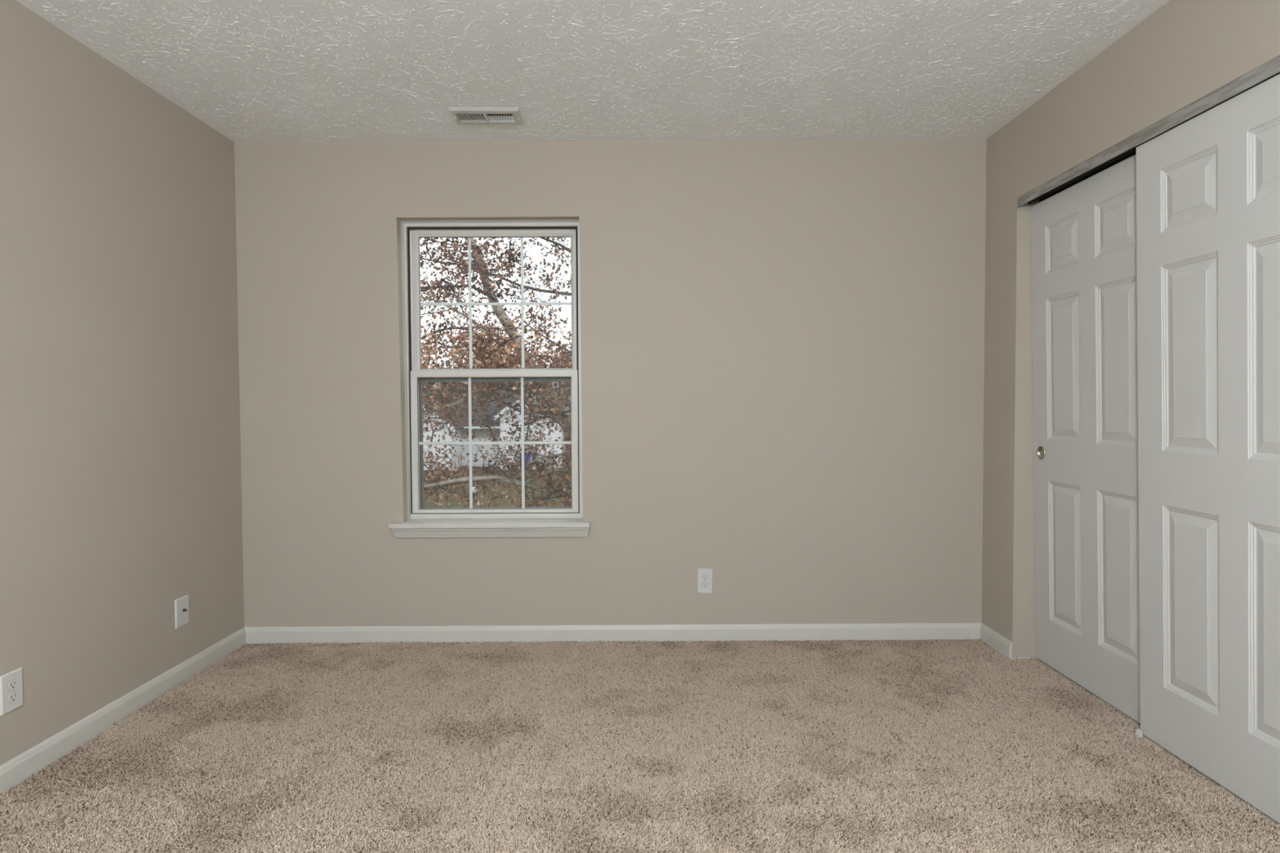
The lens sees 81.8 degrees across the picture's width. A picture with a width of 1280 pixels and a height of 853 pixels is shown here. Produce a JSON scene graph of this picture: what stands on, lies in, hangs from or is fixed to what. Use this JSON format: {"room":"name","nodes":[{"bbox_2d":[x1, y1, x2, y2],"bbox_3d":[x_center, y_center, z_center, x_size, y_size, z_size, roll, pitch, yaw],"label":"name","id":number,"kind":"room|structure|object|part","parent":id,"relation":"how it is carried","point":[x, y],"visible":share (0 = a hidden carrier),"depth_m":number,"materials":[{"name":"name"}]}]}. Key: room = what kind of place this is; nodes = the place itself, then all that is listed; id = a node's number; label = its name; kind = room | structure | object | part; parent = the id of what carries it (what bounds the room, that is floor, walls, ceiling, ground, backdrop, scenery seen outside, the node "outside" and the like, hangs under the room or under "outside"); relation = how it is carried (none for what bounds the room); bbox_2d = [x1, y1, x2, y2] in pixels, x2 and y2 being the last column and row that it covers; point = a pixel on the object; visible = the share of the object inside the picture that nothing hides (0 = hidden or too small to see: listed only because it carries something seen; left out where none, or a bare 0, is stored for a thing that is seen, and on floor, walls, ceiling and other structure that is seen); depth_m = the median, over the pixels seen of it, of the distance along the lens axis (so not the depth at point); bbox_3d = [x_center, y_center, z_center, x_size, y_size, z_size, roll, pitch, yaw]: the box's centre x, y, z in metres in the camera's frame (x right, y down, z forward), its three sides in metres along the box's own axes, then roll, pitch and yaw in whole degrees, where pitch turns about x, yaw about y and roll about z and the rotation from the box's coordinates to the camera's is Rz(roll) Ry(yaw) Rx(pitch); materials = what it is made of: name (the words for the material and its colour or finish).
{"room":"empty bedroom","nodes":[
{"label":"empty bedroom","id":0,"kind":"room"},
{"bbox_2d":[0,0,244,765],"bbox_3d":[-2.006,-0.143,0.700,0.120,2.610,5.820,0,2,0],"label":"wall","id":1,"kind":"structure","parent":0,"point":[121,477],"depth_m":2.70,"materials":[{"name":"beige paint"}]},
{"bbox_2d":[0,667,22,715],"bbox_3d":[-1.944,0.820,2.286,0.008,0.120,0.080,0,2,0],"label":"electrical outlet","id":2,"kind":"object","parent":1,"relation":"attached to","point":[11,683],"visible":1,"depth_m":2.28,"materials":[{"name":"grey plastic"}]},
{"bbox_2d":[7,679,17,691],"bbox_3d":[-1.941,0.800,2.286,0.002,0.030,0.036,0,2,0],"label":"receptacle","id":3,"kind":"object","parent":2,"relation":"attached to","point":[11,683],"depth_m":2.28,"materials":[{"name":"white plastic"}]},
{"bbox_2d":[8,691,17,703],"bbox_3d":[-1.941,0.839,2.287,0.002,0.030,0.036,0,2,0],"label":"receptacle","id":4,"kind":"object","parent":2,"relation":"attached to","point":[12,695],"depth_m":2.29,"materials":[{"name":"white plastic"}]},
{"bbox_2d":[0,626,245,794],"bbox_3d":[-1.934,1.118,0.799,0.012,0.083,5.700,0,2,0],"label":"baseboard","id":5,"kind":"structure","parent":1,"relation":"attached to","point":[22,766],"depth_m":2.69,"materials":[{"name":"grey paint"}]},
{"bbox_2d":[174,595,188,628],"bbox_3d":[-1.943,0.787,3.143,0.018,0.122,0.088,0,2,0],"label":"cable wall plate","id":6,"kind":"object","parent":1,"relation":"attached to","point":[181,604],"visible":1,"depth_m":3.13,"materials":[{"name":"grey plastic"}]},
{"bbox_2d":[16,0,1169,142],"bbox_3d":[-0.128,-1.348,0.741,3.886,0.107,5.960,0,2,0],"label":"ceiling","id":7,"kind":"structure","parent":0,"point":[249,70],"depth_m":2.75,"materials":[{"name":"white paint"}]},
{"bbox_2d":[448,106,524,125],"bbox_3d":[-0.675,-1.366,3.260,0.301,0.013,0.178,0,2,-1],"label":"ceiling vent","id":8,"kind":"object","parent":7,"relation":"in","point":[462,115],"visible":1,"depth_m":3.25,"materials":[{"name":"white metal"}]},
{"bbox_2d":[234,138,986,626],"bbox_3d":[-0.135,-0.243,3.724,3.886,2.610,0.215,0,2,0],"label":"wall","id":9,"kind":"structure","parent":0,"point":[782,341],"depth_m":3.62,"materials":[{"name":"beige paint"}]},
{"bbox_2d":[388,219,590,537],"bbox_3d":[-0.735,-0.244,3.687,0.977,1.569,0.246,0,2,0],"label":"window","id":10,"kind":"structure","parent":9,"relation":"in","point":[437,522],"depth_m":3.74,"materials":[{"name":"white plastic"}]},
{"bbox_3d":[-0.732,0.480,3.663,0.977,0.024,0.154,0,2,0],"label":"sill","id":11,"kind":"part","parent":10,"relation":"part of","materials":[{"name":"grey paint"}]},
{"bbox_3d":[-0.739,-0.629,3.767,0.838,0.740,0.030,0,2,0],"label":"sash","id":12,"kind":"part","parent":10,"relation":"part of","materials":[{"name":"white plastic"}]},
{"bbox_3d":[-0.736,0.078,3.755,0.842,0.721,0.030,0,2,0],"label":"sash","id":13,"kind":"part","parent":10,"relation":"part of","materials":[{"name":"white plastic"}]},
{"bbox_2d":[418,377,571,508],"bbox_3d":[-0.736,0.085,3.756,0.786,0.678,0.007,0,2,0],"label":"grille","id":14,"kind":"object","parent":10,"relation":"attached to","point":[470,442],"depth_m":3.75,"materials":[{"name":"white"}]},
{"bbox_2d":[420,237,571,368],"bbox_3d":[-0.736,-0.630,3.775,0.782,0.676,0.007,0,2,0],"label":"grille","id":15,"kind":"object","parent":10,"relation":"attached to","point":[522,303],"depth_m":3.77,"materials":[{"name":"white"}]},
{"bbox_2d":[244,622,981,644],"bbox_3d":[-0.129,1.023,3.649,3.646,0.083,0.012,0,2,0],"label":"baseboard","id":16,"kind":"structure","parent":9,"relation":"attached to","point":[922,631],"depth_m":3.64,"materials":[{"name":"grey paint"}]},
{"bbox_2d":[697,568,712,593],"bbox_3d":[0.321,0.762,3.645,0.076,0.124,0.008,1,2,0],"label":"electrical outlet","id":17,"kind":"object","parent":9,"relation":"attached to","point":[704,575],"visible":1,"depth_m":3.64,"materials":[{"name":"grey plastic"}]},
{"bbox_2d":[701,582,708,587],"bbox_3d":[0.320,0.782,3.642,0.036,0.030,0.002,0,2,0],"label":"receptacle","id":18,"kind":"object","parent":17,"relation":"attached to","point":[704,584],"depth_m":3.64,"materials":[{"name":"white plastic"}]},
{"bbox_2d":[701,573,708,580],"bbox_3d":[0.321,0.743,3.641,0.036,0.030,0.002,0,2,0],"label":"receptacle","id":19,"kind":"object","parent":17,"relation":"attached to","point":[704,576],"depth_m":3.64,"materials":[{"name":"white plastic"}]},
{"bbox_2d":[0,640,1279,852],"bbox_3d":[0.273,1.224,0.821,4.666,0.150,5.960,0,2,0],"label":"floor","id":20,"kind":"structure","parent":0,"point":[597,851],"depth_m":2.16,"materials":[{"name":"beige carpet"}]},
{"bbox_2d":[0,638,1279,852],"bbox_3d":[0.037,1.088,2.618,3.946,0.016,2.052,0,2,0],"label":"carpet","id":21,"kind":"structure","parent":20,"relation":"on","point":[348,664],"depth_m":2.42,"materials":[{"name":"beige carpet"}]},
{"bbox_2d":[1134,728,1146,739],"bbox_3d":[1.788,1.075,2.586,0.099,0.028,0.044,0,2,0],"label":"floor guide","id":22,"kind":"object","parent":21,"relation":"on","point":[1139,732],"visible":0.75,"depth_m":2.58,"materials":[{"name":"grey plastic"}]},
{"bbox_2d":[1012,657,1030,660],"bbox_3d":[1.736,1.057,3.362,0.079,0.016,0.006,0,2,0],"label":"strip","id":23,"kind":"object","parent":20,"relation":"on","point":[1013,658],"visible":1,"depth_m":3.36,"materials":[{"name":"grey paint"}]},
{"bbox_2d":[982,0,1279,658],"bbox_3d":[1.758,-0.161,0.775,0.115,2.610,5.700,0,2,0],"label":"wall","id":24,"kind":"structure","parent":0,"point":[1184,51],"depth_m":3.28,"materials":[{"name":"beige paint"}]},
{"bbox_2d":[980,622,1012,659],"bbox_3d":[1.688,1.019,3.514,0.012,0.083,0.296,0,2,0],"label":"baseboard","id":25,"kind":"structure","parent":24,"relation":"attached to","point":[1002,645],"depth_m":3.49,"materials":[{"name":"grey paint"}]},
{"bbox_2d":[1017,55,1279,207],"bbox_3d":[1.739,-0.978,2.508,0.101,0.042,1.588,0,2,0],"label":"closet track","id":26,"kind":"object","parent":24,"relation":"attached to","point":[1126,148],"visible":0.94,"depth_m":2.47,"materials":[{"name":"metal"}]},
{"bbox_2d":[1030,154,1140,723],"bbox_3d":[1.791,0.047,2.925,0.038,2.033,0.812,-2,2,0],"label":"door","id":27,"kind":"structure","parent":26,"relation":"hanging from","point":[1084,247],"depth_m":2.92,"materials":[{"name":"grey paint"}]},
{"bbox_3d":[1.780,0.117,3.272,0.014,0.062,0.062,-2,2,0],"label":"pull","id":28,"kind":"part","parent":27,"relation":"part of","materials":[{"name":"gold metal"}]},
{"bbox_3d":[1.756,-0.758,3.071,0.010,0.206,0.237,-2,2,0],"label":"raised panel","id":29,"kind":"part","parent":27,"relation":"part of","materials":[{"name":"grey paint"}]},
{"bbox_3d":[1.771,-0.244,3.087,0.010,0.610,0.237,-2,2,0],"label":"raised panel","id":30,"kind":"part","parent":27,"relation":"part of","materials":[{"name":"grey paint"}]},
{"bbox_3d":[1.793,0.545,3.111,0.010,0.610,0.237,-2,2,0],"label":"raised panel","id":31,"kind":"part","parent":27,"relation":"part of","materials":[{"name":"grey paint"}]},
{"bbox_3d":[1.758,-0.748,2.728,0.010,0.206,0.237,-2,2,0],"label":"raised panel","id":32,"kind":"part","parent":27,"relation":"part of","materials":[{"name":"grey paint"}]},
{"bbox_3d":[1.772,-0.234,2.744,0.010,0.610,0.237,-2,2,0],"label":"raised panel","id":33,"kind":"part","parent":27,"relation":"part of","materials":[{"name":"grey paint"}]},
{"bbox_3d":[1.794,0.555,2.768,0.010,0.610,0.237,-2,2,0],"label":"raised panel","id":34,"kind":"part","parent":27,"relation":"part of","materials":[{"name":"grey paint"}]},
{"bbox_2d":[1136,73,1279,823],"bbox_3d":[1.747,0.071,2.156,0.036,2.033,0.812,-2,2,0],"label":"door","id":35,"kind":"structure","parent":26,"relation":"hanging from","point":[1208,185],"depth_m":2.23,"materials":[{"name":"grey paint"}]},
{"bbox_3d":[1.712,-0.734,2.302,0.010,0.206,0.237,-2,2,0],"label":"raised panel","id":36,"kind":"part","parent":35,"relation":"part of","materials":[{"name":"grey paint"}]},
{"bbox_3d":[1.726,-0.220,2.318,0.010,0.610,0.237,-2,2,0],"label":"raised panel","id":37,"kind":"part","parent":35,"relation":"part of","materials":[{"name":"grey paint"}]},
{"bbox_3d":[1.748,0.570,2.342,0.010,0.610,0.237,-2,2,0],"label":"raised panel","id":38,"kind":"part","parent":35,"relation":"part of","materials":[{"name":"grey paint"}]},
{"bbox_3d":[1.713,-0.723,1.960,0.010,0.206,0.237,-2,2,0],"label":"raised panel","id":39,"kind":"part","parent":35,"relation":"part of","materials":[{"name":"grey paint"}]},
{"bbox_3d":[1.728,-0.209,1.975,0.010,0.610,0.237,-2,2,0],"label":"raised panel","id":40,"kind":"part","parent":35,"relation":"part of","materials":[{"name":"grey paint"}]},
{"bbox_3d":[1.750,0.580,1.999,0.010,0.610,0.237,-2,2,0],"label":"raised panel","id":41,"kind":"part","parent":35,"relation":"part of","materials":[{"name":"grey paint"}]},
{"label":"outside","id":42,"kind":"structure","parent":0,"visible":0},
{"bbox_2d":[423,466,571,507],"bbox_3d":[-17.233,1.716,73.938,210.000,0.176,139.400,0,2,0],"label":"ground","id":43,"kind":"structure","parent":42,"point":[453,502],"depth_m":32.13,"materials":[{"name":"brown soil"}]},
{"bbox_2d":[472,486,476,497],"bbox_3d":[-7.035,2.773,31.192,0.250,0.466,0.250,0,2,0],"label":"garden lamp","id":44,"kind":"object","parent":43,"relation":"on","point":[473,491],"visible":0.59,"depth_m":31.15,"materials":[{"name":"white"}]},
{"bbox_2d":[419,237,571,507],"bbox_3d":[-1.771,-0.770,10.757,10.810,8.755,6.536,0,2,0],"label":"tree","id":45,"kind":"object","parent":43,"relation":"on","point":[558,411],"visible":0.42,"depth_m":9.78,"materials":[{"name":"brown plant"}]},
{"bbox_2d":[422,381,570,471],"bbox_3d":[-3.689,-0.337,49.450,26.601,5.540,11.340,0,2,0],"label":"house","id":46,"kind":"structure","parent":43,"relation":"on","point":[503,425],"depth_m":44.72,"materials":[{"name":"white"}]},
{"bbox_3d":[-13.971,-0.813,43.745,5.994,2.399,0.050,0,2,0],"label":"rake trim","id":47,"kind":"part","parent":46,"relation":"part of","materials":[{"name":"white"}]},
{"bbox_3d":[-6.572,-1.298,44.061,4.246,1.882,0.050,0,2,0],"label":"rake trim","id":48,"kind":"part","parent":46,"relation":"part of","materials":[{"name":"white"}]},
{"bbox_2d":[422,339,571,368],"bbox_3d":[-0.008,-4.240,79.676,101.903,11.491,14.669,0,2,0],"label":"trees","id":49,"kind":"object","parent":43,"relation":"on","point":[551,343],"visible":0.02,"depth_m":82.53,"materials":[{"name":"grey"}]},
{"bbox_2d":[519,452,530,471],"bbox_3d":[-6.773,2.084,43.673,0.660,1.080,0.630,0,2,0],"label":"recycling bin","id":50,"kind":"object","parent":43,"relation":"on","point":[529,454],"visible":0.24,"depth_m":43.41,"materials":[{"name":"blue plastic"}]},
{"bbox_2d":[565,435,571,467],"bbox_3d":[-3.402,1.187,45.228,2.290,2.750,0.155,0,2,0],"label":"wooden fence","id":51,"kind":"object","parent":43,"relation":"on","point":[568,446],"visible":0.02,"depth_m":45.16,"materials":[{"name":"wood"}]}
]}

